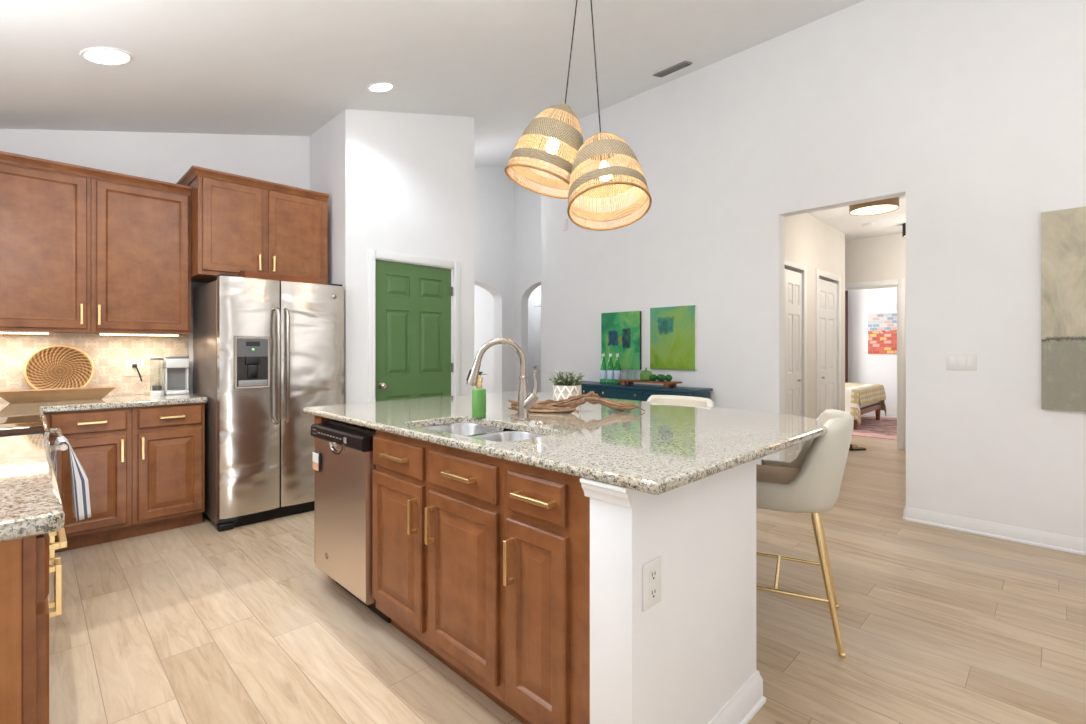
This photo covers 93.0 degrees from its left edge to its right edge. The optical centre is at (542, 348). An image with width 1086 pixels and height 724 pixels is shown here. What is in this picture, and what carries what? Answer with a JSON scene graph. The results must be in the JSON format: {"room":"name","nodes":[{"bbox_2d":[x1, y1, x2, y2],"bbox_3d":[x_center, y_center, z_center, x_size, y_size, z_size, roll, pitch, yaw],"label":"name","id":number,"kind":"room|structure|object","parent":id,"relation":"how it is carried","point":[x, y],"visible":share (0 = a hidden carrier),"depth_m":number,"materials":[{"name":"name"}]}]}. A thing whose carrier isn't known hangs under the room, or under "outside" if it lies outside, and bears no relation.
{"room":"kitchen","nodes":[
{"label":"kitchen","id":0,"kind":"room"},
{"bbox_2d":[0,129,308,395],"bbox_3d":[-3.079,-0.356,3.963,2.450,3.243,0.120,0,0,-45],"label":"wall","id":1,"kind":"structure","parent":0,"point":[166,157],"depth_m":4.05,"materials":[{"name":"white paint"}]},
{"bbox_2d":[0,162,90,332],"bbox_3d":[-3.354,-0.633,3.331,0.628,1.043,0.382,0,0,-45],"label":"upper cabinet","id":2,"kind":"object","parent":1,"relation":"attached to","point":[45,215],"visible":0.99,"depth_m":3.29,"materials":[{"name":"brown wood"}]},
{"bbox_2d":[0,331,49,333],"bbox_3d":[-3.347,-0.104,3.248,0.340,0.016,0.032,0,0,-45],"label":"light","id":3,"kind":"object","parent":2,"relation":"attached to","point":[1,332],"visible":0.97,"depth_m":3.27,"materials":[{"name":"white plastic"}]},
{"bbox_2d":[0,332,48,333],"bbox_3d":[-3.347,-0.100,3.248,0.332,0.008,0.028,0,0,-45],"label":"diffuser","id":4,"kind":"object","parent":3,"relation":"attached to","point":[0,332],"depth_m":3.28,"materials":[{"name":"white plastic"}]},
{"bbox_2d":[0,151,191,194],"bbox_3d":[-3.043,-1.177,3.418,1.190,0.055,0.042,0,0,-45],"label":"crown molding","id":5,"kind":"structure","parent":2,"relation":"attached to","point":[6,157],"depth_m":3.44,"materials":[{"name":"brown wood"}]},
{"bbox_2d":[0,333,187,400],"bbox_3d":[-3.369,0.116,3.581,1.500,0.453,0.012,0,0,-45],"label":"backsplash","id":6,"kind":"structure","parent":1,"relation":"attached to","point":[108,353],"depth_m":3.75,"materials":[{"name":"beige tile"}]},
{"bbox_2d":[124,360,143,380],"bbox_3d":[-3.057,0.165,3.856,0.120,0.160,0.041,0,0,-45],"label":"wall socket","id":7,"kind":"object","parent":1,"relation":"attached to","point":[131,367],"visible":1,"depth_m":3.86,"materials":[{"name":"beige plastic"}]},
{"bbox_2d":[90,178,190,334],"bbox_3d":[-2.932,-0.633,3.753,0.562,1.043,0.382,0,0,-45],"label":"upper cabinet","id":8,"kind":"object","parent":1,"relation":"attached to","point":[141,236],"visible":0.94,"depth_m":3.64,"materials":[{"name":"brown wood"}]},
{"bbox_2d":[99,333,178,335],"bbox_3d":[-2.892,-0.104,3.704,0.453,0.016,0.032,0,0,-45],"label":"light","id":9,"kind":"object","parent":8,"relation":"attached to","point":[128,334],"visible":0.98,"depth_m":3.69,"materials":[{"name":"white plastic"}]},
{"bbox_2d":[100,334,177,335],"bbox_3d":[-2.892,-0.100,3.704,0.445,0.008,0.028,0,0,-45],"label":"diffuser","id":10,"kind":"object","parent":9,"relation":"attached to","point":[100,334],"depth_m":3.71,"materials":[{"name":"white plastic"}]},
{"bbox_2d":[189,176,326,284],"bbox_3d":[-2.327,-0.895,4.209,0.930,0.709,0.592,0,0,-45],"label":"upper cabinet","id":11,"kind":"object","parent":1,"relation":"attached to","point":[235,228],"visible":0.87,"depth_m":3.95,"materials":[{"name":"brown wood"}]},
{"bbox_2d":[176,165,329,201],"bbox_3d":[-2.346,-1.274,4.199,0.972,0.055,0.580,0,0,-45],"label":"crown molding","id":12,"kind":"structure","parent":11,"relation":"attached to","point":[193,172],"depth_m":3.93,"materials":[{"name":"brown wood"}]},
{"bbox_2d":[309,114,338,284],"bbox_3d":[-1.941,-0.372,4.642,0.120,3.275,0.770,0,0,-45],"label":"wall","id":13,"kind":"structure","parent":0,"point":[323,143],"depth_m":4.47,"materials":[{"name":"white paint"}]},
{"bbox_2d":[339,109,473,403],"bbox_3d":[-1.200,-0.533,4.753,1.325,3.597,0.120,0,0,-45],"label":"wall","id":14,"kind":"structure","parent":0,"point":[406,180],"depth_m":4.59,"materials":[{"name":"white paint"}]},
{"bbox_2d":[375,260,452,401],"bbox_3d":[-1.157,0.244,4.718,0.806,2.031,0.103,0,0,-45],"label":"door","id":15,"kind":"structure","parent":14,"relation":"in","point":[413,302],"depth_m":4.70,"materials":[{"name":"green paint"}]},
{"bbox_2d":[368,249,459,401],"bbox_3d":[-1.182,0.207,4.744,0.947,2.115,0.120,0,0,-45],"label":"trim","id":16,"kind":"structure","parent":14,"relation":"attached to","point":[373,255],"depth_m":4.66,"materials":[{"name":"white paint"}]},
{"bbox_2d":[0,0,863,167],"bbox_3d":[1.556,-2.489,3.500,8.650,2.410,10.150,0,0,-45],"label":"ceiling","id":17,"kind":"structure","parent":0,"point":[242,67],"depth_m":3.41,"materials":[{"name":"paint"}]},
{"bbox_2d":[80,47,132,64],"bbox_3d":[-2.327,-1.562,2.748,0.216,0.062,0.224,0,0,-45],"label":"recessed light","id":18,"kind":"object","parent":17,"relation":"in","point":[97,55],"visible":1,"depth_m":2.74,"materials":[{"name":"white paint"}]},
{"bbox_2d":[367,82,394,91],"bbox_3d":[-1.231,-1.988,3.912,0.197,0.057,0.204,0,0,-45],"label":"recessed light","id":19,"kind":"object","parent":17,"relation":"in","point":[380,86],"visible":1,"depth_m":3.90,"materials":[{"name":"white paint"}]},
{"bbox_2d":[505,0,582,198],"bbox_3d":[-0.002,-1.455,2.850,0.427,1.200,0.426,0,0,-45],"label":"pendant lamp","id":20,"kind":"object","parent":17,"relation":"hanging from","point":[559,122],"visible":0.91,"depth_m":2.73,"materials":[{"name":"wicker"}]},
{"bbox_2d":[567,0,651,230],"bbox_3d":[0.330,-1.341,2.598,0.426,1.404,0.425,0,0,34],"label":"pendant lamp","id":21,"kind":"object","parent":17,"relation":"hanging from","point":[606,181],"visible":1,"depth_m":2.63,"materials":[{"name":"wicker"}]},
{"bbox_2d":[600,138,606,162],"bbox_3d":[0.312,-1.042,2.690,0.038,0.158,0.069,0,0,-11],"label":"socket","id":22,"kind":"object","parent":21,"relation":"attached to","point":[604,158],"depth_m":2.66,"materials":[{"name":"brown metal"}]},
{"bbox_2d":[653,61,691,76],"bbox_3d":[1.210,-2.614,4.816,0.136,0.049,0.340,0,0,-45],"label":"ceiling vent","id":23,"kind":"object","parent":17,"relation":"in","point":[683,64],"visible":1,"depth_m":4.79,"materials":[{"name":"grey plastic"}]},
{"bbox_2d":[474,167,513,392],"bbox_3d":[-1.455,-0.861,7.596,2.575,4.252,0.200,0,0,-45],"label":"wall","id":24,"kind":"structure","parent":0,"point":[493,189],"depth_m":8.23,"materials":[{"name":"white paint"}]},
{"bbox_2d":[474,159,540,392],"bbox_3d":[-0.787,-0.881,8.855,0.150,4.292,4.364,0,0,-45],"label":"wall","id":25,"kind":"structure","parent":0,"point":[527,203],"depth_m":8.36,"materials":[{"name":"white paint"}]},
{"bbox_2d":[528,285,540,391],"bbox_3d":[0.389,-0.185,9.016,0.100,2.900,3.000,0,0,-45],"label":"wall","id":26,"kind":"structure","parent":0,"point":[535,296],"depth_m":9.57,"materials":[{"name":"white paint"}]},
{"bbox_2d":[532,303,540,389],"bbox_3d":[0.131,0.215,9.182,0.030,2.100,0.920,0,0,-45],"label":"trim","id":27,"kind":"structure","parent":26,"relation":"attached to","point":[535,304],"depth_m":9.47,"materials":[{"name":"white paint"}]},
{"bbox_2d":[533,307,540,391],"bbox_3d":[0.100,0.250,9.151,0.108,2.030,0.760,0,0,-45],"label":"door","id":28,"kind":"structure","parent":26,"relation":"in","point":[537,310],"depth_m":9.37,"materials":[{"name":"white paint"}]},
{"bbox_2d":[49,436,1085,723],"bbox_3d":[2.104,1.305,5.993,12.950,0.080,12.900,0,0,-45],"label":"floor","id":29,"kind":"structure","parent":0,"point":[197,623],"depth_m":2.28,"materials":[{"name":"brown wood"}]},
{"bbox_2d":[0,528,66,723],"bbox_3d":[-1.746,0.824,1.377,1.424,0.882,0.654,0,0,45],"label":"base cabinet","id":30,"kind":"object","parent":29,"relation":"on","point":[25,569],"visible":0.59,"depth_m":1.06,"materials":[{"name":"brown wood"}]},
{"bbox_2d":[0,434,64,541],"bbox_3d":[-1.748,0.363,1.363,0.656,0.040,1.450,0,0,-45],"label":"countertop","id":31,"kind":"structure","parent":30,"relation":"on","point":[31,504],"depth_m":1.25,"materials":[{"name":"stone"}]},
{"bbox_2d":[0,415,67,601],"bbox_3d":[-2.508,0.787,2.190,0.765,0.896,0.690,0,0,45],"label":"range","id":32,"kind":"object","parent":29,"relation":"on","point":[33,424],"visible":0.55,"depth_m":2.25,"materials":[{"name":"grey metal"}]},
{"bbox_2d":[0,415,44,436],"bbox_3d":[-2.534,0.349,2.165,0.765,0.020,0.618,0,0,45],"label":"cooktop","id":33,"kind":"object","parent":32,"relation":"in","point":[33,424],"depth_m":2.28,"materials":[{"name":"black ceramic"}]},
{"bbox_2d":[52,436,91,520],"bbox_3d":[-2.133,0.578,2.321,0.140,0.354,0.223,0,0,-45],"label":"tea towel","id":34,"kind":"object","parent":32,"relation":"hanging from","point":[79,479],"visible":0.64,"depth_m":2.28,"materials":[{"name":"white fabric"}]},
{"bbox_2d":[43,407,131,552],"bbox_3d":[-3.050,0.824,3.442,0.415,0.882,0.639,0,0,-45],"label":"base cabinet","id":35,"kind":"object","parent":29,"relation":"on","point":[100,439],"visible":0.74,"depth_m":3.28,"materials":[{"name":"brown wood"}]},
{"bbox_2d":[130,403,204,536],"bbox_3d":[-2.757,0.824,3.735,0.408,0.882,0.639,0,0,-45],"label":"base cabinet","id":36,"kind":"object","parent":29,"relation":"on","point":[168,441],"visible":0.93,"depth_m":3.53,"materials":[{"name":"brown wood"}]},
{"bbox_2d":[193,274,343,531],"bbox_3d":[-2.161,0.372,4.093,0.878,1.785,0.875,0,0,-45],"label":"refrigerator","id":37,"kind":"object","parent":29,"relation":"on","point":[265,351],"visible":0.91,"depth_m":3.74,"materials":[{"name":"silver metal"}]},
{"bbox_2d":[238,270,319,283],"bbox_3d":[-2.015,-0.526,3.953,0.550,0.092,0.140,0,0,-45],"label":"wooden tray","id":38,"kind":"object","parent":37,"relation":"on","point":[246,274],"visible":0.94,"depth_m":3.88,"materials":[{"name":"brown wood"}]},
{"bbox_2d":[315,416,335,581],"bbox_3d":[-0.998,0.808,2.995,0.610,0.913,0.097,0,0,-45],"label":"end panel","id":39,"kind":"object","parent":29,"relation":"on","point":[317,419],"visible":0.15,"depth_m":2.77,"materials":[{"name":"brown wood"}]},
{"bbox_2d":[311,420,390,622],"bbox_3d":[-0.790,0.823,2.707,0.585,0.885,0.623,0,0,45],"label":"dishwasher","id":40,"kind":"object","parent":29,"relation":"on","point":[343,485],"visible":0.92,"depth_m":2.45,"materials":[{"name":"grey metal"}]},
{"bbox_2d":[313,451,320,471],"bbox_3d":[-1.174,0.583,2.669,0.085,0.095,0.008,0,0,45],"label":"magnet","id":41,"kind":"object","parent":40,"relation":"attached to","point":[316,456],"visible":1,"depth_m":2.66,"materials":[{"name":"white plastic"}]},
{"bbox_2d":[372,428,520,721],"bbox_3d":[-0.243,0.808,2.202,0.887,0.913,0.664,0,0,45],"label":"base cabinet","id":42,"kind":"object","parent":29,"relation":"on","point":[438,511],"visible":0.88,"depth_m":1.92,"materials":[{"name":"brown wood"}]},
{"bbox_2d":[503,460,589,723],"bbox_3d":[0.203,0.808,1.756,0.374,0.913,0.664,0,0,45],"label":"base cabinet","id":43,"kind":"object","parent":29,"relation":"on","point":[546,544],"visible":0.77,"depth_m":1.54,"materials":[{"name":"brown wood"}]},
{"bbox_2d":[579,381,712,400],"bbox_3d":[0.898,0.818,5.282,1.600,0.895,0.400,0,0,45],"label":"sideboard","id":44,"kind":"object","parent":29,"relation":"on","point":[638,392],"visible":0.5,"depth_m":5.06,"materials":[{"name":"teal paint"}]},
{"bbox_2d":[600,354,606,383],"bbox_3d":[0.636,0.209,5.445,0.074,0.322,0.074,0,0,-45],"label":"glass bottle","id":45,"kind":"object","parent":44,"relation":"on","point":[603,370],"visible":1,"depth_m":5.42,"materials":[{"name":"green glass"}]},
{"bbox_2d":[607,354,613,383],"bbox_3d":[0.709,0.209,5.415,0.074,0.322,0.074,0,0,-45],"label":"glass bottle","id":46,"kind":"object","parent":44,"relation":"on","point":[610,368],"visible":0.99,"depth_m":5.39,"materials":[{"name":"green glass"}]},
{"bbox_2d":[614,354,620,384],"bbox_3d":[0.779,0.209,5.387,0.074,0.322,0.074,0,0,-45],"label":"glass bottle","id":47,"kind":"object","parent":44,"relation":"on","point":[617,368],"visible":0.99,"depth_m":5.36,"materials":[{"name":"green glass"}]},
{"bbox_2d":[616,379,681,387],"bbox_3d":[1.043,0.342,5.123,0.660,0.056,0.170,0,0,45],"label":"tray","id":48,"kind":"object","parent":44,"relation":"on","point":[666,384],"visible":0.98,"depth_m":4.98,"materials":[{"name":"brown wood"}]},
{"bbox_2d":[622,369,628,379],"bbox_3d":[0.849,0.262,5.275,0.072,0.105,0.072,0,0,-45],"label":"drinking glass","id":49,"kind":"object","parent":48,"relation":"on","point":[625,372],"visible":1,"depth_m":5.25,"materials":[{"name":"white"}]},
{"bbox_2d":[630,370,636,379],"bbox_3d":[0.912,0.262,5.211,0.072,0.105,0.072,0,0,-45],"label":"drinking glass","id":50,"kind":"object","parent":48,"relation":"on","point":[633,373],"visible":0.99,"depth_m":5.18,"materials":[{"name":"white"}]},
{"bbox_2d":[633,369,639,379],"bbox_3d":[0.955,0.262,5.282,0.072,0.105,0.072,0,0,-45],"label":"drinking glass","id":51,"kind":"object","parent":48,"relation":"on","point":[638,370],"visible":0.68,"depth_m":5.25,"materials":[{"name":"white"}]},
{"bbox_2d":[640,368,651,380],"bbox_3d":[1.029,0.250,5.137,0.119,0.128,0.119,0,0,0],"label":"ceramic jar","id":52,"kind":"object","parent":48,"relation":"on","point":[645,375],"visible":0.95,"depth_m":5.09,"materials":[{"name":"green ceramic"}]},
{"bbox_2d":[650,374,656,380],"bbox_3d":[1.082,0.281,5.042,0.069,0.067,0.069,0,0,-23],"label":"ball","id":53,"kind":"object","parent":48,"relation":"on","point":[653,377],"visible":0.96,"depth_m":5.02,"materials":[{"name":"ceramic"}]},
{"bbox_2d":[659,375,665,381],"bbox_3d":[1.153,0.281,4.971,0.069,0.067,0.069,0,0,-23],"label":"ball","id":54,"kind":"object","parent":48,"relation":"on","point":[662,378],"visible":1,"depth_m":4.95,"materials":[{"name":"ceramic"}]},
{"bbox_2d":[666,375,671,381],"bbox_3d":[1.213,0.281,4.974,0.069,0.067,0.069,0,0,-23],"label":"ball","id":55,"kind":"object","parent":48,"relation":"on","point":[668,377],"visible":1,"depth_m":4.95,"materials":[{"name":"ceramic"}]},
{"bbox_2d":[647,395,713,406],"bbox_3d":[0.693,0.777,2.980,0.530,0.975,0.573,0,0,45],"label":"bar stool","id":56,"kind":"object","parent":29,"relation":"on","point":[673,399],"visible":0.08,"depth_m":3.17,"materials":[{"name":"white leather"}]},
{"bbox_2d":[756,409,853,657],"bbox_3d":[1.127,0.777,2.419,0.573,0.975,0.530,0,0,27],"label":"bar stool","id":57,"kind":"object","parent":29,"relation":"on","point":[810,483],"visible":0.67,"depth_m":2.17,"materials":[{"name":"beige leather"}]},
{"bbox_2d":[756,464,799,483],"bbox_3d":[1.082,0.639,2.441,0.455,0.101,0.447,0,0,27],"label":"seat cushion","id":58,"kind":"object","parent":57,"relation":"on","point":[772,473],"depth_m":2.46,"materials":[{"name":"beige leather"}]},
{"bbox_2d":[849,444,865,450],"bbox_3d":[3.922,1.228,6.462,0.240,0.075,0.108,0,0,-7],"label":"sandal","id":59,"kind":"object","parent":29,"relation":"on","point":[855,447],"visible":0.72,"depth_m":6.42,"materials":[{"name":"brown leather"}]},
{"bbox_2d":[852,415,896,439],"bbox_3d":[5.141,1.260,8.818,2.700,0.010,3.000,0,0,-45],"label":"area rug","id":60,"kind":"object","parent":29,"relation":"on","point":[886,427],"visible":0.06,"depth_m":8.13,"materials":[{"name":"pink carpet"}]},
{"bbox_2d":[853,401,881,429],"bbox_3d":[4.695,0.710,9.263,1.580,1.089,2.060,0,0,-45],"label":"bed","id":61,"kind":"object","parent":60,"relation":"on","point":[876,406],"visible":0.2,"depth_m":8.64,"materials":[{"name":"brown wood"}]},
{"bbox_2d":[845,383,886,424],"bbox_3d":[4.758,0.900,9.200,1.790,0.570,2.027,0,0,-45],"label":"quilt","id":62,"kind":"object","parent":61,"relation":"on","point":[866,394],"visible":0.27,"depth_m":8.19,"materials":[{"name":"beige fabric"}]},
{"bbox_3d":[-3.233,0.824,2.862,0.655,0.882,1.180,0,0,-45],"label":"cabinet","id":63,"kind":"object","parent":29,"relation":"on","visible":0},
{"bbox_2d":[0,393,206,416],"bbox_3d":[-2.944,0.363,3.162,1.507,0.040,1.205,0,0,-45],"label":"countertop","id":64,"kind":"structure","parent":63,"relation":"on","point":[7,409],"depth_m":3.30,"materials":[{"name":"stone"}]},
{"bbox_2d":[0,386,115,403],"bbox_3d":[-3.210,0.304,3.408,0.580,0.078,0.170,0,0,-45],"label":"trough","id":65,"kind":"object","parent":64,"relation":"on","point":[81,393],"visible":1,"depth_m":3.36,"materials":[{"name":"beige wood"}]},
{"bbox_2d":[22,344,94,388],"bbox_3d":[-3.307,0.145,3.526,0.362,0.355,0.098,0,0,-45],"label":"woven basket","id":66,"kind":"object","parent":64,"relation":"on","point":[57,365],"visible":0.82,"depth_m":3.54,"materials":[{"name":"wicker"}]},
{"bbox_2d":[150,357,163,395],"bbox_3d":[-2.860,0.201,3.816,0.088,0.284,0.088,0,0,-45],"label":"storage container","id":67,"kind":"object","parent":64,"relation":"on","point":[156,363],"visible":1,"depth_m":3.79,"materials":[{"name":"clear glass"}]},
{"bbox_2d":[162,355,188,394],"bbox_3d":[-2.812,0.197,3.941,0.147,0.292,0.190,0,0,-45],"label":"coffee maker","id":68,"kind":"object","parent":64,"relation":"on","point":[176,368],"visible":0.8,"depth_m":3.91,"materials":[{"name":"white plastic"}]},
{"bbox_2d":[590,460,755,723],"bbox_3d":[0.447,0.808,1.629,0.765,0.913,0.141,0,0,-45],"label":"wall","id":69,"kind":"structure","parent":0,"point":[681,659],"depth_m":1.45,"materials":[{"name":"white paint"}]},
{"bbox_2d":[303,391,826,494],"bbox_3d":[0.046,0.337,2.614,1.638,0.030,2.288,0,0,-45],"label":"countertop","id":70,"kind":"structure","parent":69,"relation":"on","point":[662,448],"depth_m":1.96,"materials":[{"name":"stone"}]},
{"bbox_2d":[472,372,487,417],"bbox_3d":[-0.295,0.213,2.422,0.074,0.218,0.074,0,0,-45],"label":"soap bottle","id":71,"kind":"object","parent":70,"relation":"on","point":[478,394],"visible":0.87,"depth_m":2.40,"materials":[{"name":"green plastic"}]},
{"bbox_2d":[423,423,547,441],"bbox_3d":[-0.260,0.441,2.130,0.385,0.178,0.700,0,0,-45],"label":"sink","id":72,"kind":"object","parent":70,"relation":"in","point":[479,431],"visible":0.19,"depth_m":2.33,"materials":[{"name":"silver metal"}]},
{"bbox_2d":[466,338,538,420],"bbox_3d":[-0.181,0.136,2.300,0.330,0.372,0.076,0,0,-18],"label":"kitchen faucet","id":73,"kind":"object","parent":70,"relation":"on","point":[526,401],"visible":1,"depth_m":2.31,"materials":[{"name":"silver metal"}]},
{"bbox_2d":[535,421,545,424],"bbox_3d":[-0.011,0.316,2.217,0.048,0.012,0.048,0,0,-45],"label":"cover","id":74,"kind":"object","parent":70,"relation":"on","point":[537,422],"visible":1,"depth_m":2.20,"materials":[{"name":"silver metal"}]},
{"bbox_2d":[548,371,583,400],"bbox_3d":[0.143,0.225,3.014,0.228,0.194,0.224,0,0,-45],"label":"potted plant","id":75,"kind":"object","parent":70,"relation":"on","point":[565,388],"visible":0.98,"depth_m":2.97,"materials":[{"name":"green plant"}]},
{"bbox_2d":[508,391,644,412],"bbox_3d":[0.173,0.268,2.618,0.700,0.106,0.110,0,0,-2],"label":"driftwood","id":76,"kind":"object","parent":70,"relation":"on","point":[568,405],"visible":0.92,"depth_m":2.62,"materials":[{"name":"brown wood"}]},
{"bbox_2d":[580,478,631,507],"bbox_3d":[0.163,0.378,1.353,0.026,0.051,0.153,0,0,-45],"label":"trim","id":77,"kind":"structure","parent":69,"relation":"attached to","point":[622,496],"depth_m":1.34,"materials":[{"name":"white paint"}]},
{"bbox_2d":[642,556,660,611],"bbox_3d":[0.290,0.622,1.366,0.086,0.122,0.009,0,0,-45],"label":"wall outlet","id":78,"kind":"object","parent":69,"relation":"attached to","point":[651,570],"visible":1,"depth_m":1.36,"materials":[{"name":"white plastic"}]},
{"bbox_2d":[650,585,656,599],"bbox_3d":[0.292,0.646,1.364,0.002,0.030,0.034,0,0,45],"label":"socket","id":79,"kind":"object","parent":78,"relation":"attached to","point":[653,588],"depth_m":1.36,"materials":[{"name":"white plastic"}]},
{"bbox_2d":[650,567,656,581],"bbox_3d":[0.292,0.598,1.364,0.002,0.030,0.034,0,0,45],"label":"socket","id":80,"kind":"object","parent":78,"relation":"attached to","point":[653,570],"depth_m":1.36,"materials":[{"name":"white plastic"}]},
{"bbox_2d":[541,0,1085,538],"bbox_3d":[2.911,-0.740,3.679,0.120,4.009,8.186,0,0,-45],"label":"wall","id":81,"kind":"structure","parent":0,"point":[972,112],"depth_m":3.82,"materials":[{"name":"white paint"}]},
{"bbox_2d":[563,218,567,230],"bbox_3d":[0.268,-1.505,6.221,0.023,0.140,0.070,0,0,-45],"label":"wall sensor","id":82,"kind":"object","parent":81,"relation":"attached to","point":[565,221],"visible":1,"depth_m":6.21,"materials":[{"name":"white plastic"}]},
{"bbox_2d":[601,311,641,369],"bbox_3d":[0.850,-0.091,5.627,0.515,0.623,0.036,0,0,45],"label":"painting","id":83,"kind":"object","parent":81,"relation":"attached to","point":[621,332],"visible":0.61,"depth_m":5.58,"materials":[{"name":"green paint"}]},
{"bbox_2d":[650,305,696,369],"bbox_3d":[1.303,-0.110,5.174,0.510,0.630,0.036,0,0,45],"label":"painting","id":84,"kind":"object","parent":81,"relation":"attached to","point":[673,330],"visible":1,"depth_m":5.15,"materials":[{"name":"green fabric"}]},
{"bbox_2d":[946,353,976,370],"bbox_3d":[2.912,0.088,3.586,0.011,0.120,0.166,0,0,-45],"label":"light switch","id":85,"kind":"object","parent":81,"relation":"attached to","point":[954,361],"visible":1,"depth_m":3.58,"materials":[{"name":"white plastic"}]},
{"bbox_2d":[905,507,1085,555],"bbox_3d":[4.176,1.218,2.314,0.022,0.095,4.228,0,0,-45],"label":"baseboard","id":86,"kind":"structure","parent":81,"relation":"attached to","point":[1064,543],"depth_m":3.44,"materials":[{"name":"white paint"}]},
{"bbox_2d":[1041,206,1085,410],"bbox_3d":[3.513,-0.245,2.965,0.925,1.250,0.036,0,0,45],"label":"painting","id":87,"kind":"object","parent":81,"relation":"attached to","point":[1063,232],"visible":1,"depth_m":3.21,"materials":[{"name":"fabric"}]},
{"bbox_2d":[784,213,844,418],"bbox_3d":[2.867,-0.095,5.625,2.570,2.720,0.100,0,0,-45],"label":"wall","id":88,"kind":"structure","parent":0,"point":[808,240],"depth_m":5.66,"materials":[{"name":"white paint"}]},
{"bbox_2d":[784,269,801,461],"bbox_3d":[2.406,0.230,5.114,0.911,2.050,0.065,0,0,-45],"label":"door","id":89,"kind":"structure","parent":88,"relation":"in","point":[792,280],"depth_m":5.26,"materials":[{"name":"white paint"}]},
{"bbox_2d":[784,257,840,446],"bbox_3d":[2.820,0.185,5.560,2.280,2.160,0.105,0,0,-45],"label":"trim","id":90,"kind":"structure","parent":88,"relation":"attached to","point":[803,267],"depth_m":5.71,"materials":[{"name":"white paint"}]},
{"bbox_2d":[819,279,836,414],"bbox_3d":[3.329,0.230,6.036,0.732,2.050,0.065,0,0,-45],"label":"door","id":91,"kind":"structure","parent":88,"relation":"in","point":[827,290],"depth_m":6.04,"materials":[{"name":"white paint"}]},
{"bbox_2d":[784,233,905,442],"bbox_3d":[3.818,-0.095,7.227,0.120,2.720,3.980,0,0,-45],"label":"wall","id":92,"kind":"structure","parent":0,"point":[877,258],"depth_m":6.64,"materials":[{"name":"white paint"}]},
{"bbox_2d":[845,279,904,449],"bbox_3d":[4.224,0.195,6.809,0.138,2.140,0.954,0,0,-45],"label":"trim","id":93,"kind":"structure","parent":92,"relation":"attached to","point":[899,283],"depth_m":6.46,"materials":[{"name":"white paint"}]},
{"bbox_2d":[845,290,847,382],"bbox_3d":[5.376,0.039,10.326,0.066,2.411,1.500,0,0,-45],"label":"curtain","id":94,"kind":"object","parent":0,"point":[846,292],"visible":0.08,"depth_m":9.88,"materials":[{"name":"brown fabric"}]},
{"bbox_2d":[808,196,905,239],"bbox_3d":[4.009,-1.505,7.403,6.700,0.100,4.200,0,0,-45],"label":"ceiling","id":95,"kind":"structure","parent":0,"point":[889,223],"depth_m":5.88,"materials":[{"name":"paint"}]},
{"bbox_2d":[862,223,874,227],"bbox_3d":[3.783,-1.438,5.989,0.130,0.034,0.130,0,0,-45],"label":"smoke detector","id":96,"kind":"object","parent":95,"relation":"attached to","point":[865,225],"visible":1,"depth_m":5.95,"materials":[{"name":"white plastic"}]},
{"bbox_2d":[849,197,898,215],"bbox_3d":[3.224,-1.403,5.021,0.410,0.105,0.410,0,0,-45],"label":"ceiling lamp","id":97,"kind":"object","parent":95,"relation":"attached to","point":[883,206],"visible":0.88,"depth_m":4.97,"materials":[{"name":"brown metal"}]},
{"bbox_2d":[850,205,897,214],"bbox_3d":[3.224,-1.356,5.021,0.394,0.002,0.394,0,0,-45],"label":"diffuser","id":98,"kind":"object","parent":97,"relation":"attached to","point":[858,209],"depth_m":5.01,"materials":[{"name":"white"}]},
{"bbox_2d":[902,223,905,236],"bbox_3d":[4.224,-1.380,5.958,0.110,0.150,0.110,0,0,-45],"label":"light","id":99,"kind":"object","parent":95,"relation":"attached to","point":[903,224],"visible":0.3,"depth_m":5.96,"materials":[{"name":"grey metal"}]},
{"bbox_2d":[848,287,896,412],"bbox_3d":[6.336,-0.095,9.730,0.120,2.720,4.200,0,0,-45],"label":"wall","id":100,"kind":"structure","parent":0,"point":[863,367],"depth_m":9.79,"materials":[{"name":"white paint"}]},
{"bbox_2d":[863,411,896,417],"bbox_3d":[6.278,1.218,9.687,0.022,0.095,3.980,0,0,-45],"label":"baseboard","id":101,"kind":"structure","parent":100,"relation":"attached to","point":[872,413],"depth_m":9.60,"materials":[{"name":"white paint"}]},
{"bbox_2d":[868,313,896,353],"bbox_3d":[6.472,-0.285,9.484,0.840,0.760,0.031,0,0,45],"label":"painting","id":102,"kind":"object","parent":100,"relation":"attached to","point":[882,327],"visible":0.64,"depth_m":9.60,"materials":[{"name":"multicoloured fabric"}]},
{"bbox_3d":[-0.074,0.808,2.598,0.130,0.913,1.966,0,0,-45],"label":"wall","id":103,"kind":"structure","parent":0,"visible":0},
{"bbox_2d":[707,670,765,723],"bbox_3d":[-0.231,1.210,2.324,0.789,0.110,2.131,0,0,-45],"label":"baseboard","id":104,"kind":"structure","parent":103,"relation":"attached to","point":[747,701],"depth_m":1.74,"materials":[{"name":"white paint"}]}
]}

